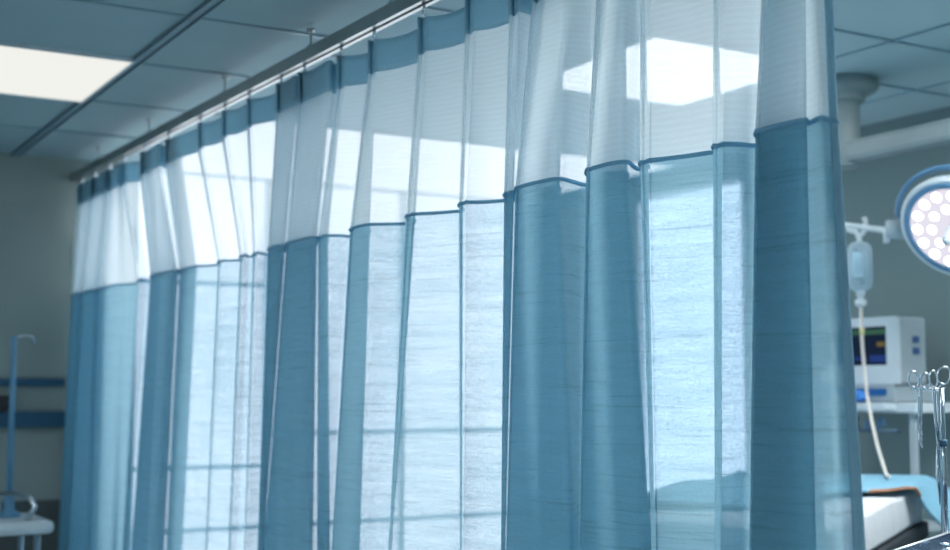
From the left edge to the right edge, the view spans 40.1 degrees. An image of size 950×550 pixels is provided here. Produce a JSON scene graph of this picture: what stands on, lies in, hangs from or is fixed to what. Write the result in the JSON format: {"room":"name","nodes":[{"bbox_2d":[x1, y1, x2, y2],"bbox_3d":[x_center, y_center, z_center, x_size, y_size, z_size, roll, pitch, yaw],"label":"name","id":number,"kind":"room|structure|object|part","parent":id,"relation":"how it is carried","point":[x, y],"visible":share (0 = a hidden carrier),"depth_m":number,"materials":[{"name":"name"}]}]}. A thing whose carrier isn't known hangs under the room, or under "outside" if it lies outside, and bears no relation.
{"room":"hospital room","nodes":[
{"label":"hospital room","id":0,"kind":"room"},
{"bbox_2d":[0,153,121,542],"bbox_3d":[-2.713,0.620,6.541,7.370,2.527,0.120,3,-6,-30],"label":"wall","id":1,"kind":"structure","parent":0,"point":[38,198],"depth_m":6.76,"materials":[{"name":"paint"}]},
{"bbox_2d":[0,395,8,410],"bbox_3d":[-2.400,0.649,6.601,0.090,0.080,0.090,3,-6,-30],"label":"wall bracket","id":2,"kind":"object","parent":1,"relation":"attached to","point":[4,399],"visible":0.6,"depth_m":6.56,"materials":[{"name":"plastic"}]},
{"bbox_2d":[0,499,59,549],"bbox_3d":[-3.952,1.399,5.665,4.220,0.660,0.012,3,-6,-30],"label":"trim","id":3,"kind":"structure","parent":1,"relation":"attached to","point":[47,509],"depth_m":6.68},
{"bbox_2d":[0,411,64,427],"bbox_3d":[-3.951,0.655,5.710,4.200,0.080,0.050,3,-6,-30],"label":"trim","id":4,"kind":"structure","parent":1,"relation":"attached to","point":[27,418],"depth_m":6.67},
{"bbox_2d":[0,378,64,385],"bbox_3d":[-3.956,0.467,5.736,4.200,0.040,0.030,3,-6,-30],"label":"trim","id":5,"kind":"structure","parent":1,"relation":"attached to","point":[3,381],"depth_m":6.71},
{"bbox_2d":[0,0,949,163],"bbox_3d":[-0.360,-1.038,2.663,7.370,0.088,9.380,3,-6,-30],"label":"ceiling","id":6,"kind":"structure","parent":0,"point":[205,46],"depth_m":4.68,"materials":[{"name":"tile"}]},
{"bbox_2d":[0,40,134,102],"bbox_3d":[-1.973,-0.791,4.839,1.203,0.018,0.790,3,-6,-30],"label":"recessed light","id":7,"kind":"object","parent":6,"relation":"in","point":[26,70],"visible":1,"depth_m":4.94,"materials":[{"name":"white plastic"}]},
{"bbox_2d":[0,124,135,138],"bbox_3d":[-3.493,-0.761,5.251,4.400,0.007,0.016,3,-6,-30],"label":"trim","id":8,"kind":"structure","parent":6,"relation":"attached to","point":[0,124],"depth_m":6.17,"materials":[{"name":"grey metal"}]},
{"bbox_2d":[10,0,225,156],"bbox_3d":[-0.075,-0.977,2.825,0.035,0.007,9.180,3,-6,-30],"label":"trim","id":9,"kind":"structure","parent":6,"relation":"attached to","point":[211,4],"depth_m":4.84,"materials":[{"name":"grey metal"}]},
{"bbox_2d":[86,100,185,111],"bbox_3d":[-3.128,-0.816,4.632,4.400,0.007,0.016,3,-6,-30],"label":"trim","id":10,"kind":"structure","parent":6,"relation":"attached to","point":[94,101],"depth_m":5.61,"materials":[{"name":"grey metal"}]},
{"bbox_2d":[134,63,249,78],"bbox_3d":[-2.759,-0.872,4.005,4.400,0.007,0.016,3,-6,-30],"label":"trim","id":11,"kind":"structure","parent":6,"relation":"attached to","point":[143,64],"depth_m":4.99,"materials":[{"name":"grey metal"}]},
{"bbox_2d":[67,0,326,37],"bbox_3d":[-2.410,-0.925,3.412,4.400,0.007,0.016,3,-6,-30],"label":"trim","id":12,"kind":"structure","parent":6,"relation":"attached to","point":[80,1],"depth_m":4.29,"materials":[{"name":"grey metal"}]},
{"bbox_2d":[70,0,439,181],"bbox_3d":[-0.552,-0.774,4.387,0.042,0.108,5.980,3,-6,-32],"label":"rail","id":13,"kind":"object","parent":6,"relation":"hanging from","point":[394,11],"visible":1,"depth_m":4.67,"materials":[{"name":"metal"}]},
{"bbox_2d":[58,0,865,549],"bbox_3d":[-0.754,0.478,4.629,0.157,2.351,5.665,3,-6,-31],"label":"curtain","id":14,"kind":"object","parent":13,"relation":"hanging from","point":[490,274],"visible":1,"depth_m":3.36,"materials":[{"name":"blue fabric"}]},
{"bbox_3d":[-0.741,-0.322,4.678,0.147,0.489,5.370,3,-6,-31],"label":"panel","id":15,"kind":"part","parent":14,"relation":"part of","materials":[{"name":"white fabric"}]},
{"bbox_2d":[389,1,949,97],"bbox_3d":[0.925,-0.800,4.807,2.770,0.007,0.016,3,-6,-30],"label":"trim","id":16,"kind":"structure","parent":6,"relation":"attached to","point":[426,8],"depth_m":5.25,"materials":[{"name":"grey metal"}]},
{"bbox_2d":[834,28,949,53],"bbox_3d":[1.168,-0.837,4.395,2.770,0.007,0.016,3,-6,-30],"label":"trim","id":17,"kind":"structure","parent":6,"relation":"attached to","point":[835,30],"depth_m":4.56,"materials":[{"name":"grey metal"}]},
{"bbox_2d":[836,23,949,58],"bbox_3d":[1.835,-0.878,3.941,0.016,0.007,9.180,3,-6,-30],"label":"trim","id":18,"kind":"structure","parent":6,"relation":"attached to","point":[947,24],"depth_m":4.55,"materials":[{"name":"grey metal"}]},
{"bbox_2d":[836,74,949,169],"label":"lamp arm","id":19,"kind":"object","parent":6,"relation":"hanging from","point":[853,90],"depth_m":5.03,"materials":[{"name":"metal"}]},
{"bbox_3d":[1.646,-0.508,4.827,0.090,0.086,0.910,3,-6,-30],"label":"arm","id":20,"kind":"part","parent":19,"relation":"part of","materials":[{"name":"metal"}]},
{"bbox_2d":[885,164,949,274],"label":"light","id":21,"kind":"object","parent":19,"relation":"hanging from","point":[921,225],"depth_m":4.82,"materials":[{"name":"plastic"}]},
{"bbox_3d":[1.685,-0.296,4.786,0.120,0.190,0.371,3,-6,-30],"label":"grab handle","id":22,"kind":"part","parent":21,"relation":"part of","materials":[{"name":"plastic"}]},
{"bbox_3d":[1.758,-0.168,4.761,0.203,0.282,0.330,3,-6,-30],"label":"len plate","id":23,"kind":"part","parent":21,"relation":"part of","materials":[{"name":"white plastic"}]},
{"bbox_3d":[1.730,-0.148,4.732,0.105,0.087,0.052,5,-7,-44],"label":"handle","id":24,"kind":"part","parent":21,"relation":"part of","materials":[{"name":"grey plastic"}]},
{"bbox_2d":[860,81,949,104],"bbox_3d":[2.413,-0.848,4.279,0.014,0.007,9.180,3,-6,-30],"label":"trim","id":25,"kind":"structure","parent":6,"relation":"attached to","point":[947,82],"depth_m":5.36,"materials":[{"name":"grey metal"}]},
{"bbox_2d":[841,106,949,538],"bbox_3d":[2.775,0.427,4.379,0.100,2.527,9.180,3,-6,-30],"label":"wall","id":26,"kind":"structure","parent":0,"point":[904,285],"depth_m":5.82,"materials":[{"name":"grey paint"}]},
{"bbox_2d":[911,388,948,533],"bbox_3d":[1.198,0.903,2.853,0.502,1.307,0.763,-4,-6,35],"label":"trolley","id":27,"kind":"object","parent":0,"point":[943,442],"visible":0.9,"depth_m":3.08,"materials":[{"name":"metal"}]},
{"bbox_2d":[907,370,929,447],"bbox_3d":[1.068,0.322,3.119,0.054,0.185,0.016,-2,-5,18],"label":"forceps","id":28,"kind":"object","parent":27,"relation":"hanging from","point":[919,391],"visible":0.94,"depth_m":3.12,"materials":[{"name":"silver metal"}]},
{"bbox_2d":[893,531,949,549],"bbox_3d":[1.172,0.599,2.837,0.366,0.025,0.584,-4,-6,35],"label":"tray","id":29,"kind":"object","parent":27,"relation":"on","point":[932,543],"visible":1,"depth_m":2.93,"materials":[{"name":"metal"}]},
{"bbox_2d":[939,542,949,545],"bbox_3d":[1.127,0.617,2.989,0.157,0.010,0.053,4,-7,-41],"label":"scissors","id":30,"kind":"object","parent":29,"relation":"in","point":[941,543],"visible":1,"depth_m":2.95,"materials":[{"name":"silver metal"}]},
{"bbox_2d":[928,366,949,504],"bbox_3d":[1.106,0.380,3.080,0.054,0.327,0.018,0,-5,0],"label":"forceps","id":31,"kind":"object","parent":27,"relation":"hanging from","point":[935,393],"visible":1,"depth_m":3.08,"materials":[{"name":"silver metal"}]},
{"bbox_3d":[-0.360,1.572,2.430,7.370,0.100,9.380,3,-6,-30],"label":"floor","id":32,"kind":"structure","parent":0,"visible":0},
{"bbox_2d":[0,334,53,549],"bbox_3d":[-2.085,1.007,5.326,0.620,1.539,0.420,3,-6,-30],"label":"trolley","id":33,"kind":"object","parent":32,"relation":"on","point":[12,522],"visible":1,"depth_m":5.42,"materials":[{"name":"white metal"}]},
{"bbox_3d":[-1.950,1.392,5.557,0.025,0.635,0.026,3,-6,-30],"label":"leg","id":34,"kind":"part","parent":33,"relation":"part of","materials":[{"name":"metal"}]},
{"bbox_3d":[-1.788,1.367,5.282,0.025,0.635,0.026,3,-6,-30],"label":"leg","id":35,"kind":"part","parent":33,"relation":"part of","materials":[{"name":"metal"}]},
{"bbox_2d":[845,216,889,242],"bbox_3d":[1.455,0.766,5.271,0.430,2.010,0.403,3,-6,-30],"label":"stand","id":36,"kind":"object","parent":32,"relation":"on","point":[853,228],"visible":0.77,"depth_m":5.30,"materials":[{"name":"white metal"}]},
{"bbox_2d":[847,238,890,478],"bbox_3d":[1.514,0.291,5.010,0.102,0.941,0.587,-1,-5,12],"label":"bag","id":37,"kind":"object","parent":36,"relation":"hanging from","point":[859,260],"visible":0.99,"depth_m":5.27,"materials":[{"name":"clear plastic"}]},
{"bbox_2d":[862,490,928,549],"bbox_3d":[1.004,1.204,4.249,0.818,0.955,1.750,-3,-6,26],"label":"hospital bed","id":38,"kind":"object","parent":32,"relation":"on","point":[892,520],"visible":0.19,"depth_m":4.33,"materials":[{"name":"fabric"}]},
{"bbox_3d":[0.979,0.903,4.289,0.760,0.060,1.750,-3,-6,26],"label":"bed frame","id":39,"kind":"part","parent":38,"relation":"part of","materials":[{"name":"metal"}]},
{"bbox_2d":[861,474,949,530],"bbox_3d":[1.170,0.838,4.387,0.956,0.258,1.486,-3,-6,26],"label":"blanket","id":40,"kind":"object","parent":38,"relation":"on","point":[925,486],"visible":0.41,"depth_m":4.63,"materials":[{"name":"blue fabric"}]},
{"bbox_2d":[857,402,949,531],"bbox_3d":[1.712,1.171,5.543,0.430,1.250,0.720,3,-6,-30],"label":"cart","id":41,"kind":"object","parent":32,"relation":"on","point":[911,408],"visible":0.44,"depth_m":5.27,"materials":[{"name":"white metal"}]},
{"bbox_2d":[856,389,865,401],"bbox_3d":[1.595,0.507,5.460,0.062,0.058,0.121,3,-6,-30],"label":"cloth bundle","id":42,"kind":"object","parent":41,"relation":"on","point":[860,395],"visible":0.4,"depth_m":5.42,"materials":[{"name":"blue fabric"}]},
{"bbox_3d":[1.579,0.660,5.556,0.052,0.014,0.600,3,-6,-30],"label":"hanging rail","id":43,"kind":"part","parent":41,"relation":"part of","materials":[{"name":"grey metal"}]},
{"bbox_2d":[855,384,932,402],"bbox_3d":[1.698,0.509,5.593,0.244,0.075,0.480,3,-6,-30],"label":"recorder","id":44,"kind":"object","parent":41,"relation":"on","point":[878,393],"visible":0.36,"depth_m":5.38,"materials":[{"name":"grey plastic"}]},
{"bbox_2d":[851,316,925,383],"bbox_3d":[1.690,0.328,5.566,0.180,0.279,0.470,3,-6,-30],"label":"patient monitor","id":45,"kind":"object","parent":44,"relation":"on","point":[894,346],"visible":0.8,"depth_m":5.39,"materials":[{"name":"grey plastic"}]},
{"bbox_3d":[1.697,0.329,5.574,0.160,0.279,0.460,3,-6,-30],"label":"casing","id":46,"kind":"part","parent":45,"relation":"part of","materials":[{"name":"grey plastic"}]},
{"bbox_2d":[857,402,949,412],"bbox_3d":[1.742,0.570,5.614,0.360,0.040,0.720,3,-6,-30],"label":"shelf","id":47,"kind":"object","parent":41,"relation":"attached to","point":[896,407],"depth_m":5.27,"materials":[{"name":"white metal"}]},
{"bbox_3d":[1.778,1.118,5.226,0.024,1.121,0.024,3,-6,-30],"label":"leg","id":48,"kind":"part","parent":41,"relation":"part of","materials":[{"name":"grey plastic"}]},
{"bbox_2d":[921,520,940,531],"bbox_3d":[1.742,1.058,5.571,0.300,0.020,0.640,3,-6,-30],"label":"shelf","id":49,"kind":"object","parent":41,"relation":"attached to","point":[933,526],"depth_m":5.29,"materials":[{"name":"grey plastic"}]}
]}

